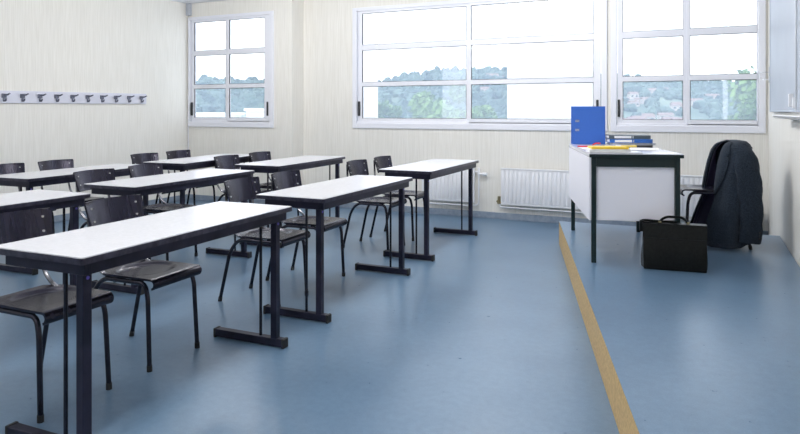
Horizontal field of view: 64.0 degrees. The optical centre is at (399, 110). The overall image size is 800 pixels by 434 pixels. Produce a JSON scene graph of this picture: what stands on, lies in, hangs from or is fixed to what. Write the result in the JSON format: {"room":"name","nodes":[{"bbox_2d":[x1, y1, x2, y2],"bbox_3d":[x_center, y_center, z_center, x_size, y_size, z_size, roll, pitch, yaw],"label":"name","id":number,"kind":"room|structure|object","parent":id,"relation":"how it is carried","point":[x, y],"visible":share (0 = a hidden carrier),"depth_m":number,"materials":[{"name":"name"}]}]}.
{"room":"classroom","nodes":[
{"label":"classroom","id":0,"kind":"room"},
{"bbox_2d":[0,0,187,215],"bbox_3d":[-5.428,-0.135,4.596,0.300,2.830,10.720,0,0,25],"label":"wall","id":1,"kind":"structure","parent":0,"point":[89,46],"depth_m":7.83,"materials":[{"name":"beige paint"}]},
{"bbox_2d":[0,90,146,103],"bbox_3d":[-3.881,-0.154,7.400,0.123,0.149,2.501,0,0,25],"label":"coat rack","id":2,"kind":"object","parent":1,"relation":"attached to","point":[5,96],"visible":1,"depth_m":7.51,"materials":[{"name":"white"}]},
{"bbox_2d":[54,194,187,222],"bbox_3d":[-5.253,1.241,4.602,0.012,0.078,10.278,0,0,25],"label":"baseboard","id":3,"kind":"structure","parent":1,"relation":"attached to","point":[57,218],"depth_m":8.59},
{"bbox_2d":[171,0,224,3],"bbox_3d":[-1.884,-1.650,3.163,7.935,0.200,11.130,0,0,25],"label":"ceiling","id":4,"kind":"structure","parent":0,"point":[181,1],"depth_m":9.06,"materials":[{"name":"white paint"}]},
{"bbox_2d":[188,0,303,199],"bbox_3d":[-2.142,-0.135,9.131,1.805,2.830,0.540,0,0,25],"label":"wall","id":5,"kind":"structure","parent":0,"point":[286,139],"depth_m":8.65,"materials":[{"name":"beige paint"}]},
{"bbox_2d":[186,3,191,15],"bbox_3d":[-3.045,-1.462,9.228,0.065,0.175,0.050,0,0,25],"label":"electrical box","id":6,"kind":"object","parent":5,"relation":"attached to","point":[188,5],"visible":1,"depth_m":9.21,"materials":[{"name":"grey plastic"}]},
{"bbox_2d":[189,194,264,203],"bbox_3d":[-2.253,1.241,8.878,1.793,0.078,0.012,0,0,25],"label":"baseboard","id":7,"kind":"structure","parent":5,"relation":"attached to","point":[197,197],"depth_m":9.07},
{"bbox_2d":[188,11,273,127],"bbox_3d":[-2.366,-0.562,8.964,1.500,1.575,0.092,0,0,25],"label":"window","id":8,"kind":"structure","parent":5,"relation":"in","point":[267,121],"depth_m":8.95,"materials":[{"name":"white"}]},
{"bbox_2d":[0,200,618,433],"bbox_3d":[-1.884,1.380,3.163,7.935,0.200,11.130,0,0,25],"label":"floor","id":9,"kind":"structure","parent":0,"point":[489,335],"depth_m":3.46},
{"bbox_2d":[0,163,56,233],"bbox_3d":[-3.337,0.877,5.604,0.515,0.812,0.389,0,0,23],"label":"chair","id":10,"kind":"object","parent":9,"relation":"on","point":[9,168],"visible":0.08,"depth_m":5.75,"materials":[{"name":"black wood"}]},
{"bbox_2d":[0,189,90,285],"bbox_3d":[-2.475,0.901,3.556,0.500,0.757,1.360,0,0,25],"label":"table","id":11,"kind":"object","parent":9,"relation":"on","point":[31,199],"visible":0.44,"depth_m":3.92,"materials":[{"name":"laminate"}]},
{"bbox_2d":[0,208,113,423],"bbox_3d":[-1.615,0.877,2.882,0.515,0.812,0.389,0,0,24],"label":"chair","id":12,"kind":"object","parent":9,"relation":"on","point":[45,300],"visible":0.81,"depth_m":2.92,"materials":[{"name":"black wood"}]},
{"bbox_2d":[38,159,103,230],"bbox_3d":[-3.121,0.877,6.066,0.515,0.812,0.390,0,0,22],"label":"chair","id":13,"kind":"object","parent":9,"relation":"on","point":[62,163],"visible":0.23,"depth_m":6.15,"materials":[{"name":"black wood"}]},
{"bbox_2d":[0,163,147,274],"bbox_3d":[-2.847,0.901,5.662,0.500,0.757,1.360,0,0,22],"label":"table","id":14,"kind":"object","parent":9,"relation":"on","point":[29,180],"visible":0.45,"depth_m":5.19,"materials":[{"name":"laminate"}]},
{"bbox_2d":[69,168,150,282],"bbox_3d":[-2.267,0.877,5.037,0.515,0.812,0.389,0,0,24],"label":"chair","id":15,"kind":"object","parent":9,"relation":"on","point":[95,175],"visible":0.2,"depth_m":5.10,"materials":[{"name":"black wood"}]},
{"bbox_2d":[84,194,201,372],"bbox_3d":[-1.371,0.877,3.391,0.515,0.812,0.389,0,0,23],"label":"chair","id":16,"kind":"object","parent":9,"relation":"on","point":[161,273],"visible":0.84,"depth_m":3.40,"materials":[{"name":"black wood"}]},
{"bbox_2d":[0,201,291,433],"bbox_3d":[-1.088,0.901,2.994,0.500,0.757,1.360,0,0,23],"label":"table","id":17,"kind":"object","parent":9,"relation":"on","point":[83,252],"visible":1,"depth_m":2.59,"materials":[{"name":"laminate"}]},
{"bbox_2d":[130,153,185,203],"bbox_3d":[-2.667,0.877,7.036,0.515,0.812,0.389,0,0,25],"label":"chair","id":18,"kind":"object","parent":9,"relation":"on","point":[139,158],"visible":0.2,"depth_m":7.12,"materials":[{"name":"black wood"}]},
{"bbox_2d":[128,163,197,260],"bbox_3d":[-2.071,0.877,5.574,0.515,0.812,0.389,0,0,24],"label":"chair","id":19,"kind":"object","parent":9,"relation":"on","point":[140,170],"visible":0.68,"depth_m":5.63,"materials":[{"name":"black wood"}]},
{"bbox_2d":[83,168,254,294],"bbox_3d":[-1.777,0.901,5.117,0.500,0.757,1.360,0,0,24],"label":"table","id":20,"kind":"object","parent":9,"relation":"on","point":[154,184],"visible":0.73,"depth_m":4.82,"materials":[{"name":"laminate"}]},
{"bbox_2d":[166,150,216,204],"bbox_3d":[-2.475,0.877,7.564,0.515,0.812,0.389,0,0,25],"label":"chair","id":21,"kind":"object","parent":9,"relation":"on","point":[175,154],"visible":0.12,"depth_m":7.62,"materials":[{"name":"black wood"}]},
{"bbox_2d":[143,154,252,203],"bbox_3d":[-2.115,0.896,6.965,0.500,0.768,1.360,0,0,20],"label":"table","id":22,"kind":"object","parent":9,"relation":"on","point":[189,163],"visible":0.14,"depth_m":6.48,"materials":[{"name":"laminate"}]},
{"bbox_2d":[214,155,270,202],"bbox_3d":[-1.665,0.877,6.699,0.515,0.812,0.389,0,0,25],"label":"chair","id":23,"kind":"object","parent":9,"relation":"on","point":[224,161],"visible":0.31,"depth_m":6.78,"materials":[{"name":"black wood"}]},
{"bbox_2d":[218,176,310,305],"bbox_3d":[-0.921,0.877,4.373,0.515,0.812,0.389,0,0,23],"label":"chair","id":24,"kind":"object","parent":9,"relation":"on","point":[247,188],"visible":0.77,"depth_m":4.39,"materials":[{"name":"black wood"}]},
{"bbox_2d":[249,151,298,227],"bbox_3d":[-1.438,0.877,7.277,0.515,0.812,0.389,0,0,25],"label":"chair","id":25,"kind":"object","parent":9,"relation":"on","point":[264,155],"visible":0.24,"depth_m":7.34,"materials":[{"name":"black wood"}]},
{"bbox_2d":[235,155,344,247],"bbox_3d":[-1.096,0.895,6.642,0.500,0.771,1.360,0,0,22],"label":"table","id":26,"kind":"object","parent":9,"relation":"on","point":[307,161],"visible":0.5,"depth_m":6.42,"materials":[{"name":"laminate"}]},
{"bbox_2d":[265,170,346,280],"bbox_3d":[-0.711,0.877,4.893,0.515,0.812,0.389,0,0,24],"label":"chair","id":27,"kind":"object","parent":9,"relation":"on","point":[292,178],"visible":0.75,"depth_m":4.94,"materials":[{"name":"black wood"}]},
{"bbox_2d":[256,175,412,323],"bbox_3d":[-0.402,0.901,4.528,0.500,0.757,1.360,0,0,24],"label":"table","id":28,"kind":"object","parent":9,"relation":"on","point":[320,196],"visible":0.98,"depth_m":4.10,"materials":[{"name":"laminate"}]},
{"bbox_2d":[343,159,406,249],"bbox_3d":[-0.239,0.877,6.031,0.515,0.812,0.389,0,0,25],"label":"chair","id":29,"kind":"object","parent":9,"relation":"on","point":[355,167],"visible":0.74,"depth_m":6.00,"materials":[{"name":"black wood"}]},
{"bbox_2d":[369,156,423,240],"bbox_3d":[-0.006,0.877,6.551,0.515,0.812,0.389,0,0,24],"label":"chair","id":30,"kind":"object","parent":9,"relation":"on","point":[381,162],"visible":0.63,"depth_m":6.50,"materials":[{"name":"black wood"}]},
{"bbox_2d":[378,159,478,261],"bbox_3d":[0.313,0.895,6.114,0.500,0.771,1.360,0,0,24],"label":"table","id":31,"kind":"object","parent":9,"relation":"on","point":[427,170],"visible":0.98,"depth_m":5.67,"materials":[{"name":"laminate"}]},
{"bbox_2d":[559,221,799,433],"bbox_3d":[0.893,1.169,2.622,1.849,0.219,7.064,0,0,25],"label":"platform","id":32,"kind":"object","parent":9,"relation":"on","point":[716,351],"visible":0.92,"depth_m":3.05,"materials":[{"name":"blue wood"}]},
{"bbox_2d":[569,144,683,262],"bbox_3d":[1.722,0.677,5.044,0.624,0.765,1.304,0,0,9],"label":"desk","id":33,"kind":"object","parent":32,"relation":"on","point":[636,187],"visible":0.82,"depth_m":4.46,"materials":[{"name":"white laminate"}]},
{"bbox_2d":[571,106,604,143],"bbox_3d":[1.675,0.127,5.694,0.286,0.335,0.076,0,0,1],"label":"file","id":34,"kind":"object","parent":33,"relation":"on","point":[587,122],"visible":0.99,"depth_m":5.66,"materials":[{"name":"blue plastic"}]},
{"bbox_2d":[586,150,642,152],"bbox_3d":[1.528,0.292,4.579,0.360,0.004,0.200,0,0,8],"label":"magazine","id":35,"kind":"object","parent":33,"relation":"on","point":[586,150],"visible":0.97,"depth_m":4.54,"materials":[{"name":"white paper"}]},
{"bbox_2d":[585,146,630,150],"bbox_3d":[1.524,0.274,4.703,0.290,0.030,0.214,0,0,7],"label":"book","id":36,"kind":"object","parent":35,"relation":"on","point":[589,148],"visible":1,"depth_m":4.61,"materials":[{"name":"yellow paper"}]},
{"bbox_2d":[621,145,636,147],"bbox_3d":[1.844,0.285,5.164,0.125,0.019,0.018,0,0,8],"label":"marker pen","id":37,"kind":"object","parent":33,"relation":"on","point":[631,146],"visible":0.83,"depth_m":5.16,"materials":[{"name":"yellow plastic"}]},
{"bbox_2d":[607,142,655,144],"bbox_3d":[2.024,0.284,5.615,0.360,0.020,0.240,0,0,5],"label":"paper pad","id":38,"kind":"object","parent":33,"relation":"on","point":[607,142],"visible":0.67,"depth_m":5.50,"materials":[{"name":"white paper"}]},
{"bbox_2d":[605,138,652,142],"bbox_3d":[1.991,0.257,5.584,0.355,0.032,0.231,0,0,8],"label":"ring binder","id":39,"kind":"object","parent":38,"relation":"on","point":[607,139],"visible":0.8,"depth_m":5.47,"materials":[{"name":"blue plastic"}]},
{"bbox_2d":[605,134,650,138],"bbox_3d":[1.982,0.224,5.595,0.345,0.030,0.231,0,0,7],"label":"ring binder","id":40,"kind":"object","parent":39,"relation":"on","point":[609,136],"visible":0.89,"depth_m":5.49,"materials":[{"name":"grey plastic"}]},
{"bbox_2d":[630,148,658,149],"bbox_3d":[1.889,0.293,4.952,0.210,0.002,0.297,0,0,21],"label":"paper sheet","id":41,"kind":"object","parent":33,"relation":"on","point":[630,148],"visible":0.86,"depth_m":4.99,"materials":[{"name":"white paper"}]},
{"bbox_2d":[637,145,652,147],"bbox_3d":[1.965,0.285,5.150,0.125,0.019,0.018,0,0,8],"label":"marker pen","id":42,"kind":"object","parent":33,"relation":"on","point":[639,146],"visible":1,"depth_m":5.14,"materials":[{"name":"black plastic"}]},
{"bbox_2d":[639,216,707,272],"bbox_3d":[1.839,0.881,4.306,0.425,0.355,0.158,0,0,18],"label":"briefcase","id":43,"kind":"object","parent":32,"relation":"on","point":[670,245],"visible":1,"depth_m":4.25,"materials":[{"name":"leather"}]},
{"bbox_2d":[680,184,752,249],"bbox_3d":[2.470,0.657,5.105,0.515,0.812,0.389,0,0,9],"label":"chair","id":44,"kind":"object","parent":32,"relation":"on","point":[697,189],"visible":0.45,"depth_m":4.97,"materials":[{"name":"black plastic"}]},
{"bbox_2d":[690,140,763,248],"bbox_3d":[2.563,0.632,5.090,0.403,0.807,0.664,0,0,9],"label":"jacket","id":45,"kind":"object","parent":44,"relation":"on","point":[733,217],"visible":0.94,"depth_m":4.82,"materials":[{"name":"fabric"}]},
{"bbox_2d":[304,0,767,230],"bbox_3d":[1.239,-0.135,7.702,5.530,2.830,0.260,0,0,25],"label":"wall","id":46,"kind":"structure","parent":0,"point":[328,130],"depth_m":8.01,"materials":[{"name":"beige paint"}]},
{"bbox_2d":[422,167,486,205],"bbox_3d":[0.656,0.906,7.783,0.834,0.476,0.087,0,0,25],"label":"radiator","id":47,"kind":"object","parent":46,"relation":"attached to","point":[448,187],"visible":0.63,"depth_m":7.75,"materials":[{"name":"white metal"}]},
{"bbox_2d":[352,0,606,130],"bbox_3d":[0.845,-0.562,7.769,3.210,1.575,0.092,0,0,25],"label":"window","id":48,"kind":"structure","parent":46,"relation":"in","point":[599,35],"depth_m":7.76,"materials":[{"name":"white"}]},
{"bbox_2d":[340,202,767,234],"bbox_3d":[1.187,1.241,7.576,5.518,0.078,0.012,0,0,25],"label":"baseboard","id":49,"kind":"structure","parent":46,"relation":"attached to","point":[439,211],"depth_m":7.57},
{"bbox_2d":[496,168,702,219],"bbox_3d":[2.170,0.903,7.074,2.278,0.471,0.087,0,0,25],"label":"radiator","id":50,"kind":"object","parent":46,"relation":"attached to","point":[519,186],"visible":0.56,"depth_m":7.29,"materials":[{"name":"white metal"}]},
{"bbox_2d":[501,168,702,176],"bbox_3d":[2.192,0.676,7.050,2.218,0.016,0.052,0,0,25],"label":"grille","id":51,"kind":"object","parent":50,"relation":"attached to","point":[503,170],"depth_m":7.31,"materials":[{"name":"white metal"}]},
{"bbox_2d":[611,0,765,132],"bbox_3d":[3.005,-0.562,6.757,1.486,1.575,0.092,0,0,25],"label":"window","id":52,"kind":"structure","parent":46,"relation":"in","point":[623,125],"depth_m":6.72,"materials":[{"name":"white"}]},
{"bbox_2d":[768,0,799,266],"bbox_3d":[1.573,-0.135,1.543,0.300,2.830,11.130,0,0,25],"label":"wall","id":53,"kind":"structure","parent":0,"point":[783,134],"depth_m":5.17,"materials":[{"name":"beige paint"}]},
{"bbox_2d":[770,0,799,119],"bbox_3d":[2.561,-0.582,4.156,0.123,1.277,3.900,0,0,25],"label":"whiteboard","id":54,"kind":"object","parent":53,"relation":"attached to","point":[784,14],"visible":1,"depth_m":4.85,"materials":[{"name":"grey"}]},
{"bbox_2d":[772,115,799,119],"bbox_3d":[2.301,0.043,3.604,0.120,0.028,2.680,0,0,25],"label":"tray","id":55,"kind":"object","parent":54,"relation":"on","point":[775,116],"depth_m":4.07,"materials":[{"name":"white metal"}]},
{"label":"outside","id":56,"kind":"structure","parent":0,"visible":0},
{"bbox_2d":[196,92,708,119],"bbox_3d":[-20.137,-4.832,331.962,649.463,26.224,564.924,0,0,25],"label":"hillside","id":57,"kind":"structure","parent":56,"point":[695,115],"depth_m":167.96,"materials":[{"name":"soil"}]},
{"bbox_2d":[196,112,245,117],"bbox_3d":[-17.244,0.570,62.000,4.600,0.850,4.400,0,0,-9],"label":"house","id":58,"kind":"structure","parent":57,"relation":"on","point":[199,114],"depth_m":60.02,"materials":[{"name":"white"}]},
{"bbox_2d":[244,108,263,117],"bbox_3d":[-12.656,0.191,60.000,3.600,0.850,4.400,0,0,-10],"label":"house","id":59,"kind":"structure","parent":57,"relation":"on","point":[250,112],"depth_m":57.82,"materials":[{"name":"white"}]},
{"bbox_2d":[363,99,401,117],"bbox_3d":[-0.855,3.973,27.039,2.593,9.032,2.573,0,0,39],"label":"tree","id":60,"kind":"object","parent":57,"relation":"on","point":[380,110],"visible":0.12,"depth_m":26.83,"materials":[{"name":"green plant"}]},
{"bbox_2d":[408,85,497,118],"bbox_3d":[1.743,3.718,22.041,4.942,9.542,5.025,0,0,-19],"label":"tree","id":61,"kind":"object","parent":57,"relation":"on","point":[423,105],"visible":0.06,"depth_m":21.91,"materials":[{"name":"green plant"}]},
{"bbox_2d":[196,65,756,119],"bbox_3d":[4.547,-8.359,263.785,344.238,32.228,338.313,0,0,25],"label":"outdoor background","id":62,"kind":"object","parent":57,"relation":"on","point":[561,96],"visible":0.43,"depth_m":200.93,"materials":[{"name":"green plant"}]},
{"bbox_2d":[480,87,489,91],"bbox_3d":[27.891,-6.573,210.000,3.120,2.770,2.400,0,0,10],"label":"house","id":63,"kind":"structure","parent":57,"relation":"on","point":[481,88],"depth_m":209.11,"materials":[{"name":"grey"}]},
{"bbox_2d":[627,92,638,98],"bbox_3d":[74.633,-4.681,205.000,3.120,2.980,2.400,0,0,-6],"label":"house","id":64,"kind":"structure","parent":57,"relation":"on","point":[631,95],"depth_m":203.99,"materials":[{"name":"grey"}]},
{"bbox_2d":[627,100,640,106],"bbox_3d":[65.718,-1.819,180.066,3.015,2.320,2.240,0,0,-10],"label":"house","id":65,"kind":"structure","parent":57,"relation":"on","point":[637,103],"depth_m":179.28,"materials":[{"name":"grey"}]},
{"bbox_2d":[640,97,649,103],"bbox_3d":[71.815,-2.734,187.052,2.837,2.620,2.240,0,0,-5],"label":"house","id":66,"kind":"structure","parent":57,"relation":"on","point":[642,99],"depth_m":186.69,"materials":[{"name":"grey"}]},
{"bbox_2d":[641,113,655,118],"bbox_3d":[53.812,1.836,140.000,3.480,2.644,2.400,0,0,-7],"label":"house","id":67,"kind":"structure","parent":57,"relation":"on","point":[648,115],"depth_m":139.18,"materials":[{"name":"grey"}]},
{"bbox_2d":[648,88,655,95],"bbox_3d":[87.890,-6.552,225.000,4.560,2.980,3.120,0,0,-5],"label":"house","id":68,"kind":"structure","parent":57,"relation":"on","point":[651,90],"depth_m":223.71,"materials":[{"name":"grey"}]},
{"bbox_2d":[657,113,673,118],"bbox_3d":[60.323,1.493,145.461,3.447,2.283,2.240,0,0,7],"label":"house","id":69,"kind":"structure","parent":57,"relation":"on","point":[659,115],"depth_m":144.65,"materials":[{"name":"grey"}]},
{"bbox_2d":[671,103,682,110],"bbox_3d":[72.168,-0.740,166.625,3.105,2.633,2.240,0,0,15],"label":"house","id":70,"kind":"structure","parent":57,"relation":"on","point":[675,106],"depth_m":165.84,"materials":[{"name":"grey"}]},
{"bbox_2d":[691,98,702,105],"bbox_3d":[87.875,-2.265,190.000,3.840,2.980,2.760,0,0,3],"label":"house","id":71,"kind":"structure","parent":57,"relation":"on","point":[692,99],"depth_m":189.26,"materials":[{"name":"grey"}]},
{"bbox_2d":[704,94,719,98],"bbox_3d":[114.562,-4.604,235.000,4.920,3.400,3.120,0,0,11],"label":"house","id":72,"kind":"structure","parent":57,"relation":"on","point":[713,95],"depth_m":233.91,"materials":[{"name":"grey"}]},
{"bbox_2d":[724,65,756,119],"bbox_3d":[9.880,3.657,16.870,4.704,9.665,3.964,0,0,25],"label":"tree","id":73,"kind":"object","parent":57,"relation":"on","point":[747,107],"visible":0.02,"depth_m":16.94,"materials":[{"name":"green plant"}]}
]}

